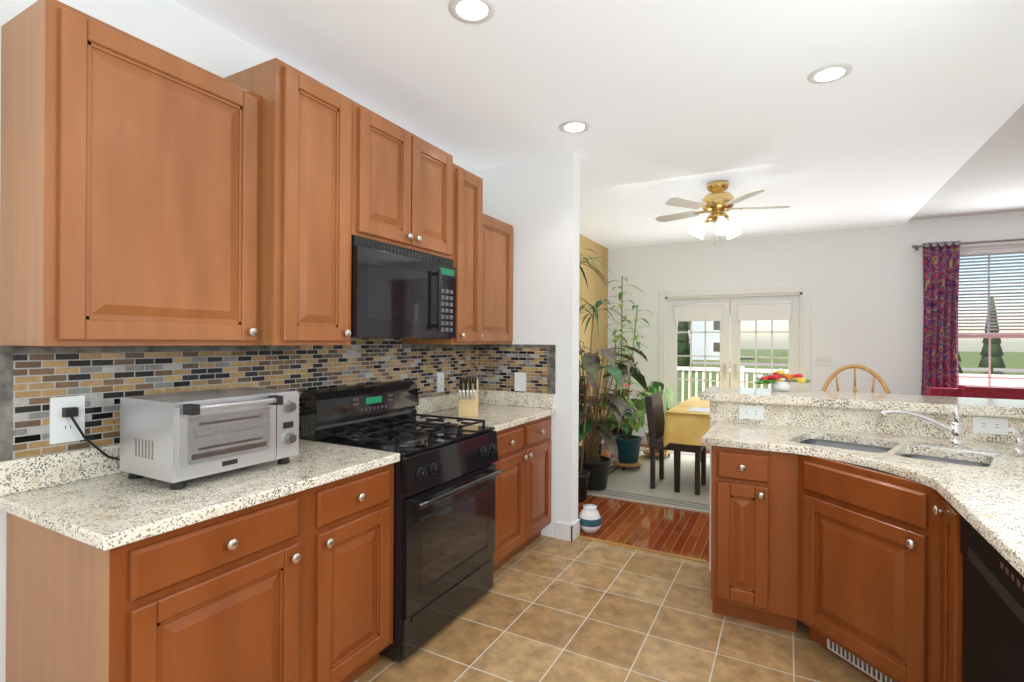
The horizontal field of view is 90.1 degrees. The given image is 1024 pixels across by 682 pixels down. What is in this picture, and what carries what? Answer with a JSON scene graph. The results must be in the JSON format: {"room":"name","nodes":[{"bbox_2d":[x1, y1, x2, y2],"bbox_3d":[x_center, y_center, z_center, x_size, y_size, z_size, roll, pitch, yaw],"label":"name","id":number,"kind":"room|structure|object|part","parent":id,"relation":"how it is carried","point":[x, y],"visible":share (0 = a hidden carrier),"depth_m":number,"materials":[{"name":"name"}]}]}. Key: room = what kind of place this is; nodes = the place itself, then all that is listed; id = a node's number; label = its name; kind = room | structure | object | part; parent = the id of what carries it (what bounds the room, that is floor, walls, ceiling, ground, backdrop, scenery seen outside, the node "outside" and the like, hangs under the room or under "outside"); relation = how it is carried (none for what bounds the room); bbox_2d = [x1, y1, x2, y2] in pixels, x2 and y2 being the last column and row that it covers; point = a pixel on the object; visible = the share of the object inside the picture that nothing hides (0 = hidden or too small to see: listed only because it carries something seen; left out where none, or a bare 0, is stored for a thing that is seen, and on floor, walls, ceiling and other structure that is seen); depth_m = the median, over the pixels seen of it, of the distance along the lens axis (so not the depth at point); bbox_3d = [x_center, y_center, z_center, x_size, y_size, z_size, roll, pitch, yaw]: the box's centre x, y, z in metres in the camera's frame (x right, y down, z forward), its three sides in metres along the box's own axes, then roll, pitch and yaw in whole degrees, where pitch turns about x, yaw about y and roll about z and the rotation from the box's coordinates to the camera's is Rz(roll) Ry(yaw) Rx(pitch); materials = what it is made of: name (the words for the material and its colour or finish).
{"room":"kitchen","nodes":[
{"label":"kitchen","id":0,"kind":"room"},
{"bbox_2d":[0,0,619,681],"bbox_3d":[-0.631,-0.033,3.551,0.270,2.850,8.640,0,0,28],"label":"wall","id":1,"kind":"structure","parent":0,"point":[167,25],"depth_m":2.07,"materials":[{"name":"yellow paint"}]},
{"bbox_2d":[0,0,263,345],"bbox_3d":[-1.253,-0.469,1.763,0.323,0.968,0.657,0,0,28],"label":"upper cabinet","id":2,"kind":"object","parent":1,"relation":"attached to","point":[151,195],"depth_m":1.56,"materials":[{"name":"brown wood"}]},
{"bbox_2d":[0,338,555,460],"bbox_3d":[-0.662,0.246,2.520,0.652,0.570,2.878,0,0,28],"label":"tile backsplash","id":3,"kind":"structure","parent":1,"relation":"attached to","point":[55,399],"depth_m":2.05,"materials":[{"name":"tile"}]},
{"bbox_2d":[236,58,359,344],"bbox_3d":[-0.969,-0.532,2.205,0.403,1.098,0.389,0,0,28],"label":"upper cabinet","id":4,"kind":"object","parent":1,"relation":"attached to","point":[312,130],"depth_m":2.06,"materials":[{"name":"brown wood"}]},
{"bbox_2d":[360,105,459,259],"bbox_3d":[-0.689,-0.778,2.720,0.403,0.602,0.778,0,0,28],"label":"upper cabinet","id":5,"kind":"object","parent":1,"relation":"attached to","point":[410,186],"depth_m":2.58,"materials":[{"name":"brown wood"}]},
{"bbox_2d":[351,235,455,338],"bbox_3d":[-0.664,-0.244,2.705,0.447,0.459,0.770,0,0,28],"label":"over-the-range microwave","id":6,"kind":"object","parent":5,"relation":"attached to","point":[398,292],"visible":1,"depth_m":2.54,"materials":[{"name":"black"}]},
{"bbox_2d":[402,167,487,344],"bbox_3d":[-0.427,-0.508,3.208,0.403,1.058,0.328,0,0,28],"label":"upper cabinet","id":7,"kind":"object","parent":1,"relation":"attached to","point":[472,266],"depth_m":3.13,"materials":[{"name":"brown wood"}]},
{"bbox_2d":[488,216,512,343],"bbox_3d":[-0.251,-0.417,3.618,0.323,0.878,0.557,0,0,28],"label":"upper cabinet","id":8,"kind":"object","parent":1,"relation":"attached to","point":[500,234],"depth_m":3.60,"materials":[{"name":"brown wood"}]},
{"bbox_2d":[480,153,583,537],"bbox_3d":[0.123,-0.029,3.809,0.750,2.850,0.130,0,0,28],"label":"wall","id":9,"kind":"structure","parent":0,"point":[540,198],"depth_m":3.66,"materials":[{"name":"white paint"}]},
{"bbox_2d":[555,518,579,537],"bbox_3d":[0.084,1.338,3.893,0.914,0.115,0.038,0,0,28],"label":"baseboard","id":10,"kind":"structure","parent":9,"relation":"attached to","point":[567,532],"depth_m":3.59,"materials":[{"name":"white paint"}]},
{"bbox_2d":[173,0,1023,248],"bbox_3d":[2.728,-1.376,1.741,7.890,0.150,8.640,0,0,28],"label":"ceiling","id":11,"kind":"structure","parent":0,"point":[917,113],"depth_m":2.71,"materials":[{"name":"white paint"}]},
{"bbox_2d":[448,0,495,23],"bbox_3d":[-0.158,-1.313,2.027,0.190,0.006,0.190,0,0,28],"label":"recessed light","id":12,"kind":"object","parent":11,"relation":"in","point":[473,11],"visible":1,"depth_m":2.03,"materials":[{"name":"white paint"}]},
{"bbox_2d":[559,120,589,132],"bbox_3d":[0.383,-1.310,3.133,0.190,0.006,0.190,0,0,28],"label":"recessed light","id":13,"kind":"object","parent":11,"relation":"in","point":[575,126],"visible":1,"depth_m":3.12,"materials":[{"name":"white paint"}]},
{"bbox_2d":[655,180,789,244],"bbox_3d":[1.716,-1.048,4.265,1.061,0.511,1.029,0,0,28],"label":"ceiling fan","id":14,"kind":"object","parent":11,"relation":"hanging from","point":[717,202],"visible":1,"depth_m":4.15,"materials":[{"name":"white painted wood"},{"name":"brass"},{"name":"frosted glass"}]},
{"bbox_2d":[807,63,852,83],"bbox_3d":[1.553,-1.304,2.501,0.190,0.006,0.190,0,0,28],"label":"recessed light","id":15,"kind":"object","parent":11,"relation":"in","point":[829,73],"visible":1,"depth_m":2.49,"materials":[{"name":"white paint"}]},
{"bbox_2d":[352,443,875,681],"bbox_3d":[2.713,1.437,1.739,7.890,0.064,8.640,0,0,28],"label":"floor","id":16,"kind":"structure","parent":0,"point":[622,593],"depth_m":2.50,"materials":[{"name":"beige tile"}]},
{"bbox_2d":[6,486,317,681],"bbox_3d":[-1.127,0.948,1.673,0.644,0.880,0.590,0,0,28],"label":"base cabinet","id":17,"kind":"object","parent":16,"relation":"on","point":[296,587],"depth_m":1.47,"materials":[{"name":"brown wood"}]},
{"bbox_2d":[314,463,393,681],"bbox_3d":[-0.869,0.950,2.127,0.622,0.880,0.455,0,0,28],"label":"base cabinet","id":18,"kind":"object","parent":16,"relation":"on","point":[356,512],"depth_m":1.97,"materials":[{"name":"brown wood"}]},
{"bbox_2d":[301,380,501,662],"bbox_3d":[-0.534,0.814,2.641,0.713,1.154,0.754,0,0,28],"label":"range","id":19,"kind":"object","parent":16,"relation":"on","point":[445,473],"visible":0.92,"depth_m":2.46,"materials":[{"name":"black metal"}]},
{"bbox_2d":[492,415,551,571],"bbox_3d":[-0.186,0.955,3.392,0.622,0.880,0.887,0,0,28],"label":"base cabinet","id":20,"kind":"object","parent":16,"relation":"on","point":[523,486],"depth_m":3.21,"materials":[{"name":"brown wood"}]},
{"bbox_2d":[0,390,555,550],"bbox_3d":[-0.623,0.441,2.585,0.658,0.140,2.726,0,0,28],"label":"countertop","id":21,"kind":"structure","parent":20,"relation":"on","point":[95,498],"depth_m":1.64,"materials":[{"name":"stone"}]},
{"bbox_2d":[120,387,298,489],"bbox_3d":[-1.060,0.332,1.855,0.382,0.278,0.461,0,0,28],"label":"toaster oven","id":22,"kind":"object","parent":21,"relation":"on","point":[176,440],"visible":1,"depth_m":1.71,"materials":[{"name":"silver metal"}]},
{"bbox_2d":[458,377,478,416],"bbox_3d":[-0.278,0.353,3.267,0.120,0.247,0.269,0,0,-2],"label":"knife block","id":23,"kind":"object","parent":21,"relation":"on","point":[468,403],"visible":1,"depth_m":3.21,"materials":[{"name":"brown wood"}]},
{"bbox_2d":[578,504,601,533],"bbox_3d":[0.570,1.300,3.744,0.172,0.187,0.169,0,0,28],"label":"ceramic jar","id":24,"kind":"object","parent":16,"relation":"on","point":[589,517],"visible":0.94,"depth_m":3.69,"materials":[{"name":"white ceramic"}]},
{"bbox_2d":[578,379,601,455],"bbox_3d":[0.713,0.887,5.607,0.387,1.026,0.524,0,0,28],"label":"potted plant","id":25,"kind":"object","parent":16,"relation":"on","point":[580,447],"visible":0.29,"depth_m":5.55,"materials":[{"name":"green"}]},
{"bbox_2d":[578,249,633,502],"bbox_3d":[0.560,0.290,4.578,1.031,2.216,0.964,0,0,28],"label":"dracaena","id":26,"kind":"object","parent":16,"relation":"on","point":[583,477],"visible":0.38,"depth_m":4.54,"materials":[{"name":"green plant"}]},
{"bbox_2d":[587,447,709,513],"bbox_3d":[2.222,1.402,5.130,2.700,0.012,2.300,0,0,28],"label":"dining rug","id":27,"kind":"object","parent":16,"relation":"on","point":[631,484],"visible":0.12,"depth_m":4.92,"materials":[{"name":"carpet"}]},
{"bbox_2d":[578,341,647,490],"bbox_3d":[0.670,0.685,4.903,0.980,1.402,1.189,0,0,28],"label":"potted plant","id":28,"kind":"object","parent":27,"relation":"on","point":[596,465],"visible":0.67,"depth_m":4.71,"materials":[{"name":"green plant"}]},
{"bbox_2d":[601,276,652,435],"bbox_3d":[1.504,0.267,6.639,0.792,2.250,0.687,0,0,28],"label":"potted plant","id":29,"kind":"object","parent":27,"relation":"on","point":[615,431],"visible":0.58,"depth_m":6.66,"materials":[{"name":"green plant"}]},
{"bbox_2d":[592,364,663,469],"bbox_3d":[1.231,0.825,5.659,0.711,1.131,1.074,0,0,28],"label":"anthurium","id":30,"kind":"object","parent":27,"relation":"on","point":[628,445],"visible":0.69,"depth_m":5.50,"materials":[{"name":"green plant"}]},
{"bbox_2d":[641,385,672,458],"bbox_3d":[1.747,0.972,6.284,0.396,0.843,0.774,0,0,28],"label":"potted plant","id":31,"kind":"object","parent":27,"relation":"on","point":[652,390],"visible":0.44,"depth_m":6.14,"materials":[{"name":"green plant"}]},
{"bbox_2d":[645,393,709,494],"bbox_3d":[2.259,0.961,5.089,1.534,0.870,1.634,0,0,28],"label":"dining table","id":32,"kind":"object","parent":27,"relation":"on","point":[684,426],"visible":0.27,"depth_m":4.71,"materials":[{"name":"light tan wood"},{"name":"espresso wood"},{"name":"white plastic"}]},
{"bbox_2d":[712,418,775,625],"bbox_3d":[1.258,0.943,2.743,0.230,0.916,0.585,0,0,28],"label":"base cabinet","id":33,"kind":"object","parent":16,"relation":"on","point":[743,453],"depth_m":2.50,"materials":[{"name":"brown wood"}]},
{"bbox_2d":[821,364,890,393],"bbox_3d":[2.207,0.781,3.267,0.455,1.255,0.382,0,0,28],"label":"bar stool","id":34,"kind":"object","parent":16,"relation":"on","point":[862,367],"visible":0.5,"depth_m":3.41,"materials":[{"name":"brown wood"}]},
{"bbox_2d":[792,470,935,681],"bbox_3d":[1.851,1.074,2.195,1.096,0.660,1.016,0,0,28],"label":"base cabinet","id":35,"kind":"object","parent":16,"relation":"on","point":[867,601],"depth_m":2.05,"materials":[{"name":"brown wood"}]},
{"bbox_2d":[796,482,935,545],"bbox_3d":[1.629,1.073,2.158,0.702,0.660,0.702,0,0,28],"label":"drawer","id":36,"kind":"object","parent":35,"relation":"attached to","point":[835,522],"depth_m":2.04,"materials":[{"name":"brown wood"}]},
{"bbox_2d":[926,385,1023,399],"bbox_3d":[5.040,0.931,4.484,2.100,0.985,0.880,0,0,28],"label":"sofa","id":37,"kind":"object","parent":16,"relation":"on","point":[993,392],"visible":0.12,"depth_m":4.91,"materials":[{"name":"red fabric"}]},
{"bbox_2d":[932,474,1023,681],"bbox_3d":[1.744,0.945,1.542,0.672,0.916,0.179,0,0,28],"label":"base cabinet","id":38,"kind":"object","parent":16,"relation":"on","point":[938,590],"depth_m":1.80,"materials":[{"name":"brown wood"}]},
{"bbox_2d":[944,482,1023,681],"bbox_3d":[1.540,0.944,1.163,0.672,0.916,0.801,0,0,28],"label":"base cabinet","id":39,"kind":"object","parent":16,"relation":"on","point":[998,515],"depth_m":1.62,"materials":[{"name":"brown wood"}]},
{"bbox_2d":[960,515,1023,681],"bbox_3d":[1.535,0.966,1.173,0.649,0.872,0.605,0,0,28],"label":"dishwasher","id":40,"kind":"object","parent":16,"relation":"on","point":[993,619],"visible":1,"depth_m":1.37,"materials":[{"name":"black"}]},
{"bbox_2d":[620,211,1023,435],"bbox_3d":[4.813,-0.002,5.452,7.740,2.850,0.120,0,0,28],"label":"wall","id":41,"kind":"structure","parent":0,"point":[866,284],"depth_m":5.94,"materials":[{"name":"white paint"}]},
{"bbox_2d":[632,434,647,443],"bbox_3d":[1.668,1.350,7.070,0.680,0.115,0.014,0,0,28],"label":"baseboard","id":42,"kind":"structure","parent":41,"relation":"attached to","point":[644,441],"depth_m":6.99,"materials":[{"name":"white paint"}]},
{"bbox_2d":[658,285,810,449],"bbox_3d":[2.785,0.370,6.536,1.775,2.085,0.138,0,0,28],"label":"french door","id":43,"kind":"structure","parent":41,"relation":"attached to","point":[772,303],"depth_m":6.51,"materials":[{"name":"white paint"}]},
{"bbox_2d":[816,356,831,365],"bbox_3d":[3.659,0.230,6.000,0.160,0.115,0.009,0,0,28],"label":"switch plate","id":44,"kind":"object","parent":41,"relation":"attached to","point":[824,360],"visible":1,"depth_m":6.00,"materials":[{"name":"white plastic"}]},
{"bbox_2d":[912,238,1023,395],"bbox_3d":[5.083,0.170,5.154,1.704,2.430,0.144,0,0,28],"label":"curtain","id":45,"kind":"object","parent":41,"relation":"attached to","point":[941,265],"visible":0.69,"depth_m":5.41,"materials":[{"name":"purple fabric"}]},
{"bbox_3d":[4.536,0.167,5.413,0.337,2.430,0.080,0,0,28],"label":"curtain panel","id":46,"kind":"part","parent":45,"relation":"part of","materials":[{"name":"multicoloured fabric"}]},
{"bbox_2d":[947,236,1023,386],"bbox_3d":[5.126,-0.040,5.254,1.190,2.040,0.170,0,0,28],"label":"window","id":47,"kind":"structure","parent":41,"relation":"in","point":[993,245],"depth_m":5.34,"materials":[{"name":"white glass"}]},
{"bbox_2d":[958,247,1023,334],"bbox_3d":[5.124,-0.509,5.245,0.930,0.889,0.040,0,0,28],"label":"window blinds","id":48,"kind":"object","parent":47,"relation":"attached to","point":[1000,251],"visible":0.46,"depth_m":5.32,"materials":[{"name":"white plastic"}]},
{"bbox_2d":[700,386,1023,417],"bbox_3d":[1.952,0.336,2.910,1.607,0.048,0.490,0,0,28],"label":"countertop","id":49,"kind":"structure","parent":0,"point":[907,404],"depth_m":2.75,"materials":[{"name":"beige stone"}]},
{"bbox_2d":[754,368,809,390],"bbox_3d":[1.691,0.240,3.206,0.313,0.134,0.190,0,0,28],"label":"vase","id":50,"kind":"object","parent":49,"relation":"on","point":[778,379],"visible":1,"depth_m":3.17,"materials":[{"name":"white ceramic"}]},
{"bbox_2d":[710,402,1023,445],"bbox_3d":[1.890,0.425,2.744,1.557,0.128,0.020,0,0,28],"label":"backsplash","id":51,"kind":"structure","parent":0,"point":[962,427],"depth_m":2.70,"materials":[{"name":"beige stone"}]},
{"label":"outside","id":52,"kind":"structure","parent":0,"visible":0},
{"bbox_2d":[677,349,1023,404],"bbox_3d":[51.925,2.690,90.016,170.000,0.120,193.475,0,0,28],"label":"ground","id":53,"kind":"structure","parent":52,"point":[964,357],"depth_m":51.94,"materials":[{"name":"green plant"}]},
{"bbox_2d":[677,298,730,359],"bbox_3d":[25.317,-2.186,72.288,12.075,9.350,10.368,0,0,28],"label":"house","id":54,"kind":"structure","parent":53,"relation":"on","point":[711,343],"depth_m":67.18,"materials":[{"name":"white"}]},
{"bbox_2d":[677,366,787,401],"bbox_3d":[3.438,1.388,8.074,4.600,1.860,3.185,0,0,28],"label":"railing","id":55,"kind":"object","parent":53,"relation":"on","point":[743,370],"depth_m":9.59,"materials":[{"name":"white wood"}]},
{"bbox_2d":[677,298,1005,373],"bbox_3d":[25.189,-0.538,39.065,25.704,6.000,2.222,0,0,-1],"label":"trees","id":56,"kind":"object","parent":53,"relation":"on","point":[995,355],"depth_m":39.11,"materials":[{"name":"green plant"}]},
{"bbox_2d":[958,352,963,373],"bbox_3d":[17.948,-0.296,16.558,7.169,5.400,4.650,0,0,28],"label":"tree","id":57,"kind":"object","parent":53,"relation":"on","point":[960,370],"depth_m":18.81,"materials":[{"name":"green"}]},
{"bbox_2d":[959,374,1023,386],"bbox_3d":[18.847,1.654,9.876,16.000,1.500,0.060,0,0,28],"label":"fence","id":58,"kind":"object","parent":53,"relation":"on","point":[1008,382],"depth_m":13.28,"materials":[{"name":"white paint"}]}
]}

